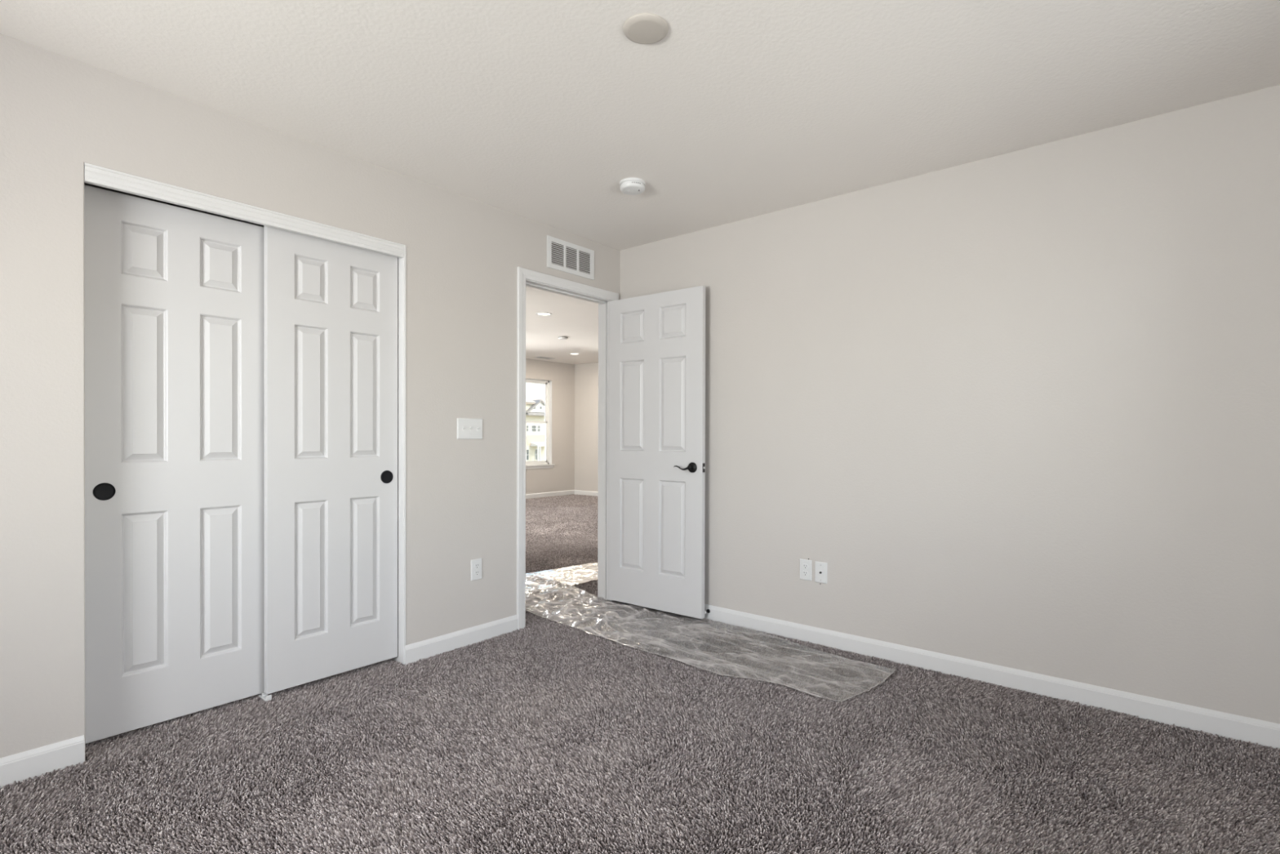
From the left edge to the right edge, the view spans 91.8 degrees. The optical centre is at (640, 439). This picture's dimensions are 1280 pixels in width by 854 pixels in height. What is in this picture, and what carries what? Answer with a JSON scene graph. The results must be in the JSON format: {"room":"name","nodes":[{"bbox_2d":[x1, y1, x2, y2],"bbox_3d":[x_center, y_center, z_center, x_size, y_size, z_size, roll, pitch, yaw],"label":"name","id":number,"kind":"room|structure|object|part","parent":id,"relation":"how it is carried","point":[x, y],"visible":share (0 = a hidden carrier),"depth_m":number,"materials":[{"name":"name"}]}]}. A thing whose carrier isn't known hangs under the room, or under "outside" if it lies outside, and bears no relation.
{"room":"empty bedroom","nodes":[
{"label":"empty bedroom","id":0,"kind":"room"},
{"bbox_2d":[84,182,263,226],"bbox_3d":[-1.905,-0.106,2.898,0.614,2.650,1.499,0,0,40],"label":"door track","id":1,"kind":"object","parent":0,"point":[85,184],"depth_m":2.92,"materials":[{"name":"grey metal"}]},
{"bbox_2d":[0,33,619,757],"bbox_3d":[-0.096,-0.164,4.510,0.115,2.760,10.520,0,0,40],"label":"wall","id":2,"kind":"structure","parent":0,"point":[59,113],"depth_m":2.40,"materials":[{"name":"beige paint"}]},
{"bbox_2d":[0,734,84,788],"bbox_3d":[-2.641,1.090,1.346,0.012,0.095,2.164,0,0,40],"label":"baseboard","id":3,"kind":"structure","parent":2,"relation":"attached to","point":[36,762],"depth_m":2.09,"materials":[{"name":"white paint"}]},
{"bbox_2d":[84,184,264,743],"bbox_3d":[-1.839,0.093,2.498,0.038,2.033,0.624,0,0,40],"label":"door","id":4,"kind":"structure","parent":2,"relation":"in","point":[174,295],"depth_m":2.45,"materials":[{"name":"grey paint"}]},
{"bbox_3d":[-1.985,0.194,2.299,0.008,0.065,0.065,0,0,40],"label":"finger pull","id":5,"kind":"part","parent":4,"relation":"part of","materials":[{"name":"black metal"}]},
{"bbox_2d":[84,162,404,257],"bbox_3d":[-1.572,-0.939,2.645,0.025,0.063,1.202,0,0,40],"label":"trim","id":6,"kind":"structure","parent":2,"relation":"attached to","point":[94,175],"depth_m":2.52,"materials":[{"name":"white paint"}]},
{"bbox_2d":[263,225,397,693],"bbox_3d":[-1.427,0.081,2.913,0.038,2.040,0.600,0,0,40],"label":"door","id":7,"kind":"structure","parent":2,"relation":"in","point":[331,308],"depth_m":2.87,"materials":[{"name":"grey paint"}]},
{"bbox_3d":[-1.261,0.188,3.091,0.008,0.065,0.065,0,0,40],"label":"finger pull","id":8,"kind":"part","parent":7,"relation":"part of","materials":[{"name":"black metal"}]},
{"bbox_2d":[391,244,406,664],"bbox_3d":[-1.223,0.080,3.148,0.118,2.104,0.012,0,0,40],"label":"trim","id":9,"kind":"structure","parent":2,"relation":"attached to","point":[402,262],"depth_m":3.12,"materials":[{"name":"white paint"}]},
{"bbox_2d":[404,614,517,664],"bbox_3d":[-0.952,1.084,3.386,0.012,0.095,0.714,0,0,40],"label":"baseboard","id":10,"kind":"structure","parent":2,"relation":"attached to","point":[427,648],"depth_m":3.34,"materials":[{"name":"white paint"}]},
{"bbox_2d":[457,417,482,439],"bbox_3d":[-0.927,-0.057,3.401,0.020,0.114,0.164,0,0,40],"label":"light switch","id":11,"kind":"object","parent":2,"relation":"attached to","point":[467,428],"visible":1,"depth_m":3.40,"materials":[{"name":"white plastic"}]},
{"bbox_2d":[471,558,481,580],"bbox_3d":[-0.906,0.722,3.442,0.008,0.114,0.070,0,0,40],"label":"wall outlet","id":12,"kind":"object","parent":2,"relation":"attached to","point":[476,564],"visible":1,"depth_m":3.44,"materials":[{"name":"white plastic"}]},
{"bbox_2d":[474,563,479,568],"bbox_3d":[-0.904,0.703,3.440,0.003,0.028,0.034,0,0,40],"label":"receptacle","id":13,"kind":"object","parent":12,"relation":"attached to","point":[477,566],"depth_m":3.44,"materials":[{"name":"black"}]},
{"bbox_2d":[474,569,479,575],"bbox_3d":[-0.904,0.742,3.440,0.003,0.028,0.034,0,0,40],"label":"receptacle","id":14,"kind":"object","parent":12,"relation":"attached to","point":[477,572],"depth_m":3.44,"materials":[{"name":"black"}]},
{"bbox_2d":[516,266,618,630],"bbox_3d":[-0.489,0.058,4.037,0.148,2.144,0.885,0,0,40],"label":"door frame","id":15,"kind":"structure","parent":2,"relation":"attached to","point":[522,273],"depth_m":3.94,"materials":[{"name":"white paint"}]},
{"bbox_2d":[546,235,594,279],"bbox_3d":[-0.441,-1.160,3.990,0.007,0.196,0.415,0,0,40],"label":"air vent","id":16,"kind":"object","parent":2,"relation":"in","point":[562,255],"visible":1,"depth_m":3.98,"materials":[{"name":"white plastic"}]},
{"bbox_2d":[608,285,705,618],"bbox_3d":[0.085,0.080,4.034,0.774,2.042,0.117,0,0,37],"label":"door","id":17,"kind":"structure","parent":2,"relation":"in","point":[656,342],"depth_m":4.00,"materials":[{"name":"grey paint"}]},
{"bbox_3d":[0.258,0.179,3.842,0.119,0.027,0.022,0,0,37],"label":"lever","id":18,"kind":"part","parent":17,"relation":"part of","materials":[{"name":"black metal"}]},
{"bbox_2d":[525,358,574,493],"bbox_3d":[-3.456,-0.199,9.669,0.150,2.760,6.855,0,0,40],"label":"wall","id":19,"kind":"structure","parent":0,"point":[561,477],"depth_m":11.85,"materials":[{"name":"beige paint"}]},
{"bbox_2d":[525,377,555,469],"bbox_3d":[-2.051,-0.281,11.323,0.155,1.645,1.205,0,0,40],"label":"window","id":20,"kind":"structure","parent":19,"relation":"in","point":[547,463],"depth_m":11.72,"materials":[{"name":"white plastic"}]},
{"bbox_3d":[-2.098,-0.680,11.361,0.020,0.772,1.019,0,0,40],"label":"sash","id":21,"kind":"part","parent":20,"relation":"part of","materials":[{"name":"white plastic"}]},
{"bbox_3d":[-2.083,0.052,11.350,0.020,0.772,1.019,0,0,40],"label":"sash","id":22,"kind":"part","parent":20,"relation":"part of","materials":[{"name":"white plastic"}]},
{"bbox_3d":[-2.032,0.483,11.309,0.100,0.022,1.205,0,0,40],"label":"sill","id":23,"kind":"part","parent":20,"relation":"part of","materials":[{"name":"white paint"}]},
{"bbox_2d":[525,489,574,498],"bbox_3d":[-3.434,1.046,9.579,0.012,0.095,6.740,0,0,40],"label":"baseboard","id":24,"kind":"structure","parent":19,"relation":"attached to","point":[568,491],"depth_m":11.67,"materials":[{"name":"white paint"}]},
{"bbox_2d":[525,285,598,364],"bbox_3d":[-1.218,-1.498,7.739,5.745,0.120,6.740,0,0,40],"label":"ceiling","id":25,"kind":"structure","parent":0,"point":[576,319],"depth_m":8.08,"materials":[{"name":"paint"}]},
{"bbox_2d":[535,311,551,315],"bbox_3d":[-1.099,-1.432,7.104,0.184,0.006,0.184,0,0,40],"label":"recessed light","id":26,"kind":"object","parent":25,"relation":"in","point":[543,313],"visible":1,"depth_m":7.09,"materials":[{"name":"white plastic"}]},
{"bbox_2d":[533,355,553,359],"bbox_3d":[-1.707,-1.453,11.090,0.180,0.008,0.360,0,0,40],"label":"ceiling vent","id":27,"kind":"object","parent":25,"relation":"in","point":[539,357],"visible":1,"depth_m":11.09,"materials":[{"name":"white plastic"}]},
{"bbox_2d":[558,336,568,339],"bbox_3d":[-1.091,-1.425,8.776,0.138,0.036,0.138,0,0,40],"label":"smoke detector","id":28,"kind":"object","parent":25,"relation":"attached to","point":[559,337],"visible":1,"depth_m":8.73,"materials":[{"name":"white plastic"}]},
{"bbox_2d":[574,362,598,491],"bbox_3d":[0.963,-0.191,10.386,5.744,2.760,0.115,0,0,40],"label":"wall","id":29,"kind":"structure","parent":0,"point":[586,375],"depth_m":11.96,"materials":[{"name":"beige paint"}]},
{"bbox_2d":[574,489,597,496],"bbox_3d":[0.919,1.054,10.343,5.745,0.095,0.012,0,0,40],"label":"baseboard","id":30,"kind":"structure","parent":29,"relation":"attached to","point":[576,491],"depth_m":11.95,"materials":[{"name":"white paint"}]},
{"bbox_2d":[0,0,1279,250],"bbox_3d":[-0.348,-1.383,1.282,3.600,0.150,5.000,0,0,40],"label":"ceiling","id":31,"kind":"structure","parent":0,"point":[536,110],"depth_m":2.27,"materials":[{"name":"paint"}]},
{"bbox_2d":[619,177,645,195],"bbox_3d":[-0.039,-1.294,3.191,0.134,0.046,0.134,0,0,40],"label":"smoke detector","id":32,"kind":"object","parent":31,"relation":"attached to","point":[630,186],"visible":1,"depth_m":3.15,"materials":[{"name":"white plastic"}]},
{"bbox_2d":[622,13,668,44],"bbox_3d":[0.019,-1.304,1.982,0.145,0.014,0.145,0,0,40],"label":"cover plate","id":33,"kind":"object","parent":31,"relation":"attached to","point":[642,28],"visible":1,"depth_m":1.96,"materials":[{"name":"beige plastic"}]},
{"bbox_2d":[0,513,1279,853],"bbox_3d":[-0.940,1.226,5.212,9.725,0.208,10.520,0,0,40],"label":"floor","id":34,"kind":"structure","parent":0,"point":[376,747],"depth_m":2.00,"materials":[{"name":"grey carpet"}]},
{"bbox_2d":[0,493,1279,853],"bbox_3d":[-0.582,1.112,5.617,9.451,0.020,9.199,0,0,40],"label":"carpet","id":35,"kind":"object","parent":34,"relation":"on","point":[570,513],"visible":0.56,"depth_m":2.19,"materials":[{"name":"grey carpet"}]},
{"bbox_2d":[256,692,271,702],"bbox_3d":[-1.641,1.118,2.706,0.109,0.030,0.026,0,0,40],"label":"guide","id":36,"kind":"object","parent":35,"relation":"on","point":[264,695],"visible":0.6,"depth_m":2.68,"materials":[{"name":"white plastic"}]},
{"bbox_2d":[525,562,597,595],"bbox_3d":[-0.604,1.096,5.167,0.770,0.022,3.176,0,0,41],"label":"plastic film","id":37,"kind":"object","parent":35,"relation":"on","point":[576,574],"visible":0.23,"depth_m":4.96,"materials":[{"name":"clear plastic"}]},
{"bbox_2d":[525,573,894,701],"bbox_3d":[-0.026,1.101,3.794,2.954,0.034,0.712,0,0,42],"label":"plastic film","id":38,"kind":"object","parent":35,"relation":"on","point":[569,602],"visible":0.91,"depth_m":3.78,"materials":[{"name":"clear plastic"}]},
{"bbox_2d":[619,84,1279,724],"bbox_3d":[1.323,-0.154,3.221,3.714,2.760,0.116,0,0,40],"label":"wall","id":39,"kind":"structure","parent":0,"point":[1020,409],"depth_m":2.81,"materials":[{"name":"beige paint"}]},
{"bbox_2d":[800,558,811,580],"bbox_3d":[0.926,0.731,3.473,0.070,0.114,0.008,0,0,40],"label":"wall outlet","id":40,"kind":"object","parent":39,"relation":"attached to","point":[805,565],"visible":1,"depth_m":3.47,"materials":[{"name":"white plastic"}]},
{"bbox_2d":[802,563,808,568],"bbox_3d":[0.924,0.712,3.470,0.034,0.028,0.003,0,0,40],"label":"receptacle","id":41,"kind":"object","parent":40,"relation":"attached to","point":[805,566],"depth_m":3.47,"materials":[{"name":"white plastic"}]},
{"bbox_2d":[802,570,808,576],"bbox_3d":[0.924,0.750,3.471,0.034,0.028,0.003,0,0,40],"label":"receptacle","id":42,"kind":"object","parent":40,"relation":"attached to","point":[805,573],"depth_m":3.47,"materials":[{"name":"white plastic"}]},
{"bbox_2d":[814,560,827,583],"bbox_3d":[0.993,0.734,3.413,0.070,0.114,0.015,0,0,40],"label":"cable jack","id":43,"kind":"object","parent":39,"relation":"attached to","point":[820,568],"visible":1,"depth_m":3.41,"materials":[{"name":"white plastic"}]},
{"bbox_2d":[704,604,1279,749],"bbox_3d":[1.235,1.091,3.216,3.600,0.095,0.012,0,0,40],"label":"baseboard","id":44,"kind":"structure","parent":39,"relation":"attached to","point":[1246,729],"depth_m":2.79,"materials":[{"name":"white paint"}]},
{"label":"outside","id":45,"kind":"structure","parent":0,"visible":0},
{"bbox_3d":[-68.331,5.737,132.198,252.000,0.500,410.000,0,0,40],"label":"ground","id":46,"kind":"structure","parent":45,"visible":0},
{"bbox_2d":[525,396,545,461],"bbox_3d":[-26.534,-1.972,136.527,13.800,15.100,11.900,0,0,40],"label":"townhouse","id":47,"kind":"structure","parent":46,"relation":"on","point":[535,406],"depth_m":133.59,"materials":[{"name":"beige"}]},
{"bbox_3d":[-21.725,3.565,131.914,0.250,4.100,0.260,0,0,40],"label":"porch post","id":48,"kind":"part","parent":47,"relation":"part of","materials":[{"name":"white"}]},
{"bbox_3d":[-21.342,3.563,132.376,0.250,4.100,0.260,0,0,40],"label":"porch post","id":49,"kind":"part","parent":47,"relation":"part of","materials":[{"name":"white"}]}
]}

